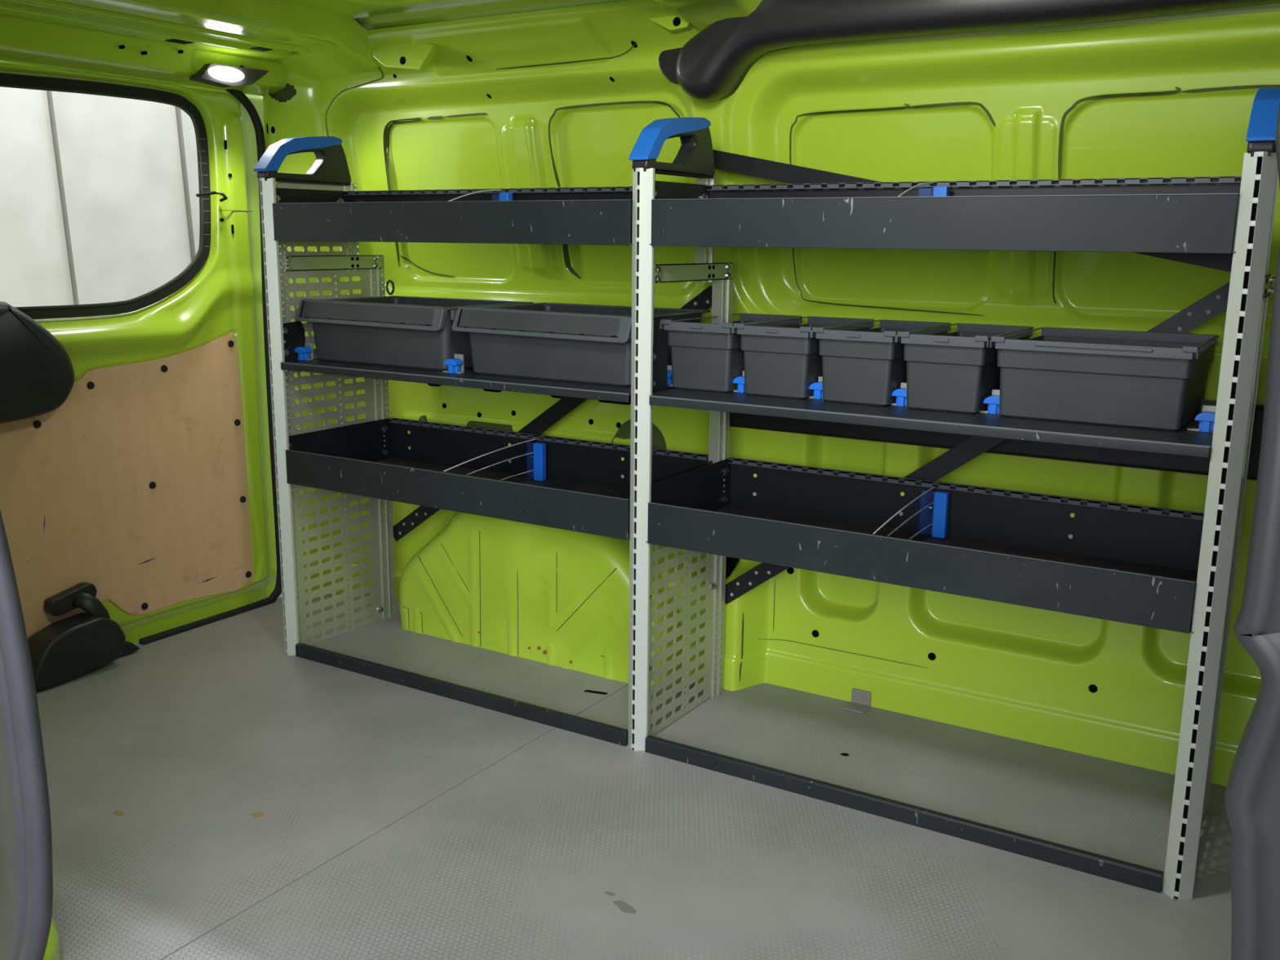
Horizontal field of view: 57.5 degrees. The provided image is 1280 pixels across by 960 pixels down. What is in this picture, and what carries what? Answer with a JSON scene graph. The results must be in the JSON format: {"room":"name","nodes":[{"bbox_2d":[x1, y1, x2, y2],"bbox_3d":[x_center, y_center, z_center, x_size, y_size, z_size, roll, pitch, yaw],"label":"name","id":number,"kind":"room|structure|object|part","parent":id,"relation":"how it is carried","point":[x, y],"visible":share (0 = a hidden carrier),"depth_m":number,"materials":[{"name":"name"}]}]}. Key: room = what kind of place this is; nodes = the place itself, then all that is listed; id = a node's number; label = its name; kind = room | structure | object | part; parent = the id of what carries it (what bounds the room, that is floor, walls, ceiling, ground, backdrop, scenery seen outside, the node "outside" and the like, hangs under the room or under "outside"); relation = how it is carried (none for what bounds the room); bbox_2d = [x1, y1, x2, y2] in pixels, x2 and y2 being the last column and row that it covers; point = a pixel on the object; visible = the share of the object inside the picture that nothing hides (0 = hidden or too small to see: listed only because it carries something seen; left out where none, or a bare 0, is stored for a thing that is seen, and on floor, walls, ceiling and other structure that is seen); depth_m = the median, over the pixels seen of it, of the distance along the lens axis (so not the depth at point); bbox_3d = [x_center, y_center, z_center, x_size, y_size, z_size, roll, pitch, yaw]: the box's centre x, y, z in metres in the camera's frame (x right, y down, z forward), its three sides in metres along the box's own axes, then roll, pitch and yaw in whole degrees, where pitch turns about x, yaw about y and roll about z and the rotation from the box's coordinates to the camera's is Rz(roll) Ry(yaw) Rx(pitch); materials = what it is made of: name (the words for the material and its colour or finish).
{"room":"cargo van interior","nodes":[
{"label":"cargo van interior","id":0,"kind":"room"},
{"bbox_2d":[0,0,762,96],"bbox_3d":[-0.052,-0.738,1.539,3.138,0.172,1.626,8,14,31],"label":"ceiling","id":1,"kind":"structure","parent":0,"point":[160,41],"depth_m":2.50,"materials":[{"name":"green paint"}]},
{"bbox_3d":[-1.314,-0.890,2.303,0.075,0.095,1.536,8,14,31],"label":"header panel","id":2,"kind":"part","parent":1,"relation":"part of","materials":[{"name":"green paint"}]},
{"bbox_2d":[189,62,268,87],"bbox_3d":[-0.970,-0.961,2.779,0.063,0.048,0.201,8,14,31],"label":"lamp","id":3,"kind":"object","parent":1,"relation":"attached to","point":[214,74],"visible":1,"depth_m":2.74,"materials":[{"name":"grey plastic"}]},
{"bbox_3d":[-0.048,-0.739,1.545,3.138,0.172,1.588,8,14,31],"label":"roof panel","id":4,"kind":"part","parent":1,"relation":"part of","materials":[{"name":"green paint"}]},
{"bbox_2d":[35,592,1231,959],"bbox_3d":[-0.047,0.633,1.863,3.072,0.160,1.820,8,14,31],"label":"floor","id":5,"kind":"structure","parent":0,"point":[216,792],"depth_m":1.99,"materials":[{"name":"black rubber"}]},
{"bbox_2d":[112,810,124,815],"bbox_3d":[-0.898,0.574,2.009,0.024,0.001,0.013,8,14,31],"label":"stain","id":6,"kind":"object","parent":5,"relation":"on","point":[114,812],"depth_m":2.01,"materials":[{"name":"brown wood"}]},
{"bbox_2d":[249,812,263,817],"bbox_3d":[-0.660,0.576,2.009,0.021,0.001,0.018,12,16,43],"label":"stain","id":7,"kind":"object","parent":5,"relation":"on","point":[251,814],"depth_m":2.01,"materials":[{"name":"brown"}]},
{"bbox_2d":[604,891,616,896],"bbox_3d":[-0.045,0.630,1.777,0.018,0.001,0.009,11,16,42],"label":"stain","id":8,"kind":"object","parent":5,"relation":"on","point":[606,893],"depth_m":1.78,"materials":[{"name":"grey"}]},
{"bbox_2d":[612,900,635,914],"bbox_3d":[-0.023,0.638,1.741,0.019,0.001,0.046,-10,15,-41],"label":"stain","id":9,"kind":"object","parent":5,"relation":"on","point":[619,907],"depth_m":1.74,"materials":[{"name":"grey"}]},
{"bbox_2d":[253,87,1279,900],"bbox_3d":[0.110,-0.097,2.336,1.986,1.202,0.447,8,14,31],"label":"shelving rack","id":10,"kind":"object","parent":5,"relation":"on","point":[1167,569],"visible":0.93,"depth_m":2.16,"materials":[{"name":"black metal"}]},
{"bbox_3d":[-0.828,-0.123,2.668,0.042,1.100,0.024,8,14,31],"label":"post","id":11,"kind":"part","parent":10,"relation":"part of","materials":[{"name":"silver metal"}]},
{"bbox_3d":[-0.760,-0.728,2.646,0.035,0.098,0.256,8,14,31],"label":"carry handle","id":12,"kind":"part","parent":10,"relation":"part of","materials":[{"name":"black plastic"}]},
{"bbox_2d":[294,342,314,360],"bbox_3d":[-0.773,-0.296,2.682,0.048,0.038,0.034,8,14,31],"label":"clip","id":13,"kind":"object","parent":10,"relation":"on","point":[304,353],"visible":1,"depth_m":2.67,"materials":[{"name":"blue plastic"}]},
{"bbox_3d":[-0.750,-0.602,2.690,0.001,0.166,0.202,8,14,31],"label":"panel","id":14,"kind":"part","parent":10,"relation":"part of","materials":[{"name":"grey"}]},
{"bbox_3d":[-0.725,-0.514,2.757,0.020,0.033,0.303,8,14,31],"label":"cross rail","id":15,"kind":"part","parent":10,"relation":"part of","materials":[{"name":"silver metal"}]},
{"bbox_3d":[-0.737,-0.056,2.835,0.001,0.895,0.274,8,14,31],"label":"panel","id":16,"kind":"part","parent":10,"relation":"part of","materials":[{"name":"grey metal"}]},
{"bbox_2d":[295,295,533,370],"bbox_3d":[-0.510,-0.342,2.667,0.442,0.139,0.320,8,14,31],"label":"storage bin","id":17,"kind":"object","parent":10,"relation":"on","point":[394,331],"visible":0.87,"depth_m":2.55,"materials":[{"name":"plastic"}]},
{"bbox_3d":[-0.591,-0.361,2.539,0.433,0.052,0.027,8,14,31],"label":"label rail","id":18,"kind":"part","parent":17,"relation":"part of","materials":[{"name":"grey plastic"}]},
{"bbox_2d":[272,186,632,245],"bbox_3d":[-0.348,-0.552,2.427,0.954,0.115,0.247,8,14,31],"label":"tray","id":19,"kind":"object","parent":10,"relation":"on","point":[303,215],"depth_m":2.36,"materials":[{"name":"black metal"}]},
{"bbox_2d":[442,353,464,373],"bbox_3d":[-0.392,-0.245,2.453,0.048,0.038,0.034,8,14,31],"label":"clip","id":20,"kind":"object","parent":10,"relation":"on","point":[455,365],"visible":1,"depth_m":2.44,"materials":[{"name":"blue plastic"}]},
{"bbox_2d":[447,189,512,201],"bbox_3d":[-0.350,-0.552,2.424,0.054,0.108,0.213,8,14,31],"label":"divider","id":21,"kind":"object","parent":10,"relation":"on","point":[491,194],"visible":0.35,"depth_m":2.46,"materials":[{"name":"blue plastic"}]},
{"bbox_2d":[443,439,546,483],"bbox_3d":[-0.328,-0.021,2.588,0.054,0.097,0.332,8,14,31],"label":"divider","id":22,"kind":"object","parent":10,"relation":"on","point":[525,461],"visible":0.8,"depth_m":2.65,"materials":[{"name":"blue plastic"}]},
{"bbox_2d":[284,417,712,540],"bbox_3d":[-0.323,-0.022,2.588,0.954,0.106,0.366,8,14,31],"label":"tray","id":23,"kind":"object","parent":10,"relation":"on","point":[588,487],"depth_m":2.61,"materials":[{"name":"black metal"}]},
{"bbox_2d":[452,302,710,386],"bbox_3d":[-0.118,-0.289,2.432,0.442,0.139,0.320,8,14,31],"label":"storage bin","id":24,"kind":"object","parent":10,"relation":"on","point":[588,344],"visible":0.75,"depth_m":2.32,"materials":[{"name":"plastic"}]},
{"bbox_3d":[-0.198,-0.308,2.303,0.433,0.052,0.027,8,14,31],"label":"label rail","id":25,"kind":"part","parent":24,"relation":"part of","materials":[{"name":"grey plastic"}]},
{"bbox_3d":[-0.002,-0.012,2.172,0.042,1.100,0.024,8,14,31],"label":"post","id":26,"kind":"part","parent":10,"relation":"part of","materials":[{"name":"silver metal"}]},
{"bbox_2d":[666,364,672,386],"bbox_3d":[0.049,-0.204,2.277,0.048,0.038,0.034,8,14,31],"label":"clip","id":27,"kind":"object","parent":10,"relation":"on","point":[669,378],"visible":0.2,"depth_m":2.27,"materials":[{"name":"blue plastic"}]},
{"bbox_3d":[0.066,-0.617,2.150,0.035,0.098,0.256,8,14,31],"label":"carry handle","id":28,"kind":"part","parent":10,"relation":"part of","materials":[{"name":"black plastic"}]},
{"bbox_3d":[0.086,0.287,2.386,0.001,0.421,0.274,8,14,31],"label":"panel","id":29,"kind":"part","parent":10,"relation":"part of","materials":[{"name":"grey metal"}]},
{"bbox_3d":[0.101,-0.403,2.261,0.020,0.033,0.303,8,14,31],"label":"cross rail","id":30,"kind":"part","parent":10,"relation":"part of","materials":[{"name":"silver metal"}]},
{"bbox_2d":[659,313,802,392],"bbox_3d":[0.188,-0.257,2.311,0.155,0.131,0.328,8,14,31],"label":"storage bin","id":31,"kind":"object","parent":10,"relation":"on","point":[705,357],"visible":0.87,"depth_m":2.19,"materials":[{"name":"plastic"}]},
{"bbox_2d":[733,370,745,392],"bbox_3d":[0.194,-0.184,2.191,0.048,0.038,0.034,8,14,31],"label":"clip","id":32,"kind":"object","parent":10,"relation":"on","point":[740,380],"visible":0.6,"depth_m":2.18,"materials":[{"name":"blue plastic"}]},
{"bbox_2d":[732,315,874,399],"bbox_3d":[0.320,-0.239,2.232,0.155,0.131,0.328,8,14,31],"label":"storage bin","id":33,"kind":"object","parent":10,"relation":"on","point":[779,362],"visible":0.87,"depth_m":2.11,"materials":[{"name":"plastic"}]},
{"bbox_2d":[808,376,822,399],"bbox_3d":[0.325,-0.167,2.112,0.048,0.038,0.034,8,14,31],"label":"clip","id":34,"kind":"object","parent":10,"relation":"on","point":[817,387],"visible":0.59,"depth_m":2.10,"materials":[{"name":"blue plastic"}]},
{"bbox_2d":[811,320,951,406],"bbox_3d":[0.451,-0.222,2.152,0.155,0.131,0.328,8,14,31],"label":"storage bin","id":35,"kind":"object","parent":10,"relation":"on","point":[864,366],"visible":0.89,"depth_m":2.03,"materials":[{"name":"plastic"}]},
{"bbox_2d":[891,382,906,406],"bbox_3d":[0.457,-0.149,2.032,0.048,0.038,0.034,8,14,31],"label":"clip","id":36,"kind":"object","parent":10,"relation":"on","point":[900,393],"visible":0.66,"depth_m":2.02,"materials":[{"name":"blue plastic"}]},
{"bbox_2d":[872,486,949,541],"bbox_3d":[0.479,0.088,2.103,0.054,0.097,0.332,8,14,31],"label":"divider","id":37,"kind":"object","parent":10,"relation":"on","point":[926,516],"visible":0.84,"depth_m":2.19,"materials":[{"name":"blue plastic"}]},
{"bbox_2d":[897,182,950,196],"bbox_3d":[0.455,-0.444,1.940,0.054,0.108,0.213,8,14,31],"label":"divider","id":38,"kind":"object","parent":10,"relation":"on","point":[924,189],"visible":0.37,"depth_m":1.99,"materials":[{"name":"blue plastic"}]},
{"bbox_2d":[645,457,1204,633],"bbox_3d":[0.505,0.089,2.091,0.958,0.106,0.366,8,14,31],"label":"tray","id":39,"kind":"object","parent":10,"relation":"on","point":[1133,564],"depth_m":2.08,"materials":[{"name":"black metal"}]},
{"bbox_2d":[648,176,1241,253],"bbox_3d":[0.479,-0.441,1.929,0.958,0.115,0.247,8,14,31],"label":"tray","id":40,"kind":"object","parent":10,"relation":"on","point":[1161,215],"depth_m":1.83,"materials":[{"name":"black metal"}]},
{"bbox_2d":[896,323,1034,413],"bbox_3d":[0.583,-0.204,2.073,0.155,0.131,0.328,8,14,31],"label":"storage bin","id":41,"kind":"object","parent":10,"relation":"on","point":[955,371],"visible":0.88,"depth_m":1.95,"materials":[{"name":"plastic"}]},
{"bbox_2d":[979,389,999,414],"bbox_3d":[0.593,-0.131,1.951,0.048,0.038,0.034,8,14,31],"label":"clip","id":42,"kind":"object","parent":10,"relation":"on","point":[993,402],"visible":0.68,"depth_m":1.94,"materials":[{"name":"blue plastic"}]},
{"bbox_2d":[989,327,1219,431],"bbox_3d":[0.781,-0.177,1.954,0.307,0.131,0.328,8,14,31],"label":"storage bin","id":43,"kind":"object","parent":10,"relation":"on","point":[1142,380],"visible":0.98,"depth_m":1.84,"materials":[{"name":"plastic"}]},
{"bbox_2d":[1186,404,1216,432],"bbox_3d":[0.867,-0.094,1.786,0.048,0.038,0.034,8,14,31],"label":"clip","id":44,"kind":"object","parent":10,"relation":"on","point":[1206,418],"visible":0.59,"depth_m":1.78,"materials":[{"name":"blue plastic"}]},
{"bbox_3d":[0.827,0.099,1.673,0.042,1.100,0.024,8,14,31],"label":"post","id":45,"kind":"part","parent":10,"relation":"part of","materials":[{"name":"silver metal"}]},
{"bbox_3d":[0.895,-0.505,1.651,0.035,0.098,0.256,8,14,31],"label":"carry handle","id":46,"kind":"part","parent":10,"relation":"part of","materials":[{"name":"black plastic"}]},
{"bbox_3d":[0.930,-0.291,1.762,0.020,0.033,0.303,8,14,31],"label":"cross rail","id":47,"kind":"part","parent":10,"relation":"part of","materials":[{"name":"silver metal"}]},
{"bbox_2d":[844,688,871,713],"bbox_3d":[0.465,0.471,2.488,0.042,0.034,0.045,8,14,31],"label":"bracket","id":48,"kind":"object","parent":5,"relation":"on","point":[860,700],"visible":1,"depth_m":2.50,"materials":[{"name":"silver metal"}]},
{"bbox_2d":[1224,100,1279,959],"bbox_3d":[0.532,0.281,0.838,0.242,1.285,0.045,8,14,31],"label":"trim","id":49,"kind":"structure","parent":5,"relation":"attached to","point":[1252,791],"depth_m":0.85,"materials":[{"name":"grey plastic"}]},
{"bbox_2d":[262,0,1279,786],"bbox_3d":[0.278,-0.222,2.428,2.812,1.472,0.250,8,14,31],"label":"wall","id":50,"kind":"structure","parent":0,"point":[559,97],"depth_m":2.41,"materials":[{"name":"green metal"}]},
{"bbox_2d":[0,60,282,691],"bbox_3d":[-1.255,-0.244,2.585,0.146,1.385,1.252,7,13,29],"label":"door","id":51,"kind":"structure","parent":50,"relation":"in","point":[138,491],"depth_m":2.81,"materials":[{"name":"green paint"}]},
{"bbox_3d":[-1.293,0.270,2.649,0.032,0.055,0.114,8,14,31],"label":"lock pull","id":52,"kind":"part","parent":51,"relation":"part of","materials":[{"name":"black plastic"}]},
{"bbox_3d":[-1.253,0.300,2.661,0.084,0.099,0.040,-5,13,-25],"label":"lock arm","id":53,"kind":"part","parent":51,"relation":"part of","materials":[{"name":"black plastic"}]},
{"bbox_2d":[0,72,211,319],"bbox_3d":[-1.307,-0.605,2.510,0.022,0.517,0.912,8,14,31],"label":"window","id":54,"kind":"structure","parent":51,"relation":"attached to","point":[101,212],"depth_m":2.64,"materials":[{"name":"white glass"}]},
{"bbox_3d":[-1.300,0.040,2.629,0.006,0.682,1.070,8,14,31],"label":"lining panel","id":55,"kind":"part","parent":51,"relation":"part of","materials":[{"name":"brown wood"}]},
{"bbox_2d":[657,0,1279,101],"bbox_3d":[0.765,-0.777,1.943,1.729,0.212,0.142,8,14,31],"label":"trim","id":56,"kind":"structure","parent":50,"relation":"attached to","point":[713,64],"depth_m":2.10,"materials":[{"name":"black plastic"}]},
{"bbox_3d":[0.759,-0.105,2.207,1.322,0.133,0.016,8,14,31],"label":"rail","id":57,"kind":"part","parent":50,"relation":"part of","materials":[{"name":"black metal"}]},
{"bbox_3d":[-0.442,0.070,1.088,3.120,1.430,0.100,8,14,31],"label":"wall","id":58,"kind":"structure","parent":0,"visible":0},
{"bbox_2d":[0,510,53,959],"bbox_3d":[-0.804,0.045,1.369,0.241,1.384,0.026,8,14,31],"label":"trim","id":59,"kind":"structure","parent":58,"relation":"attached to","point":[26,874],"depth_m":1.38,"materials":[{"name":"grey plastic"}]}
]}

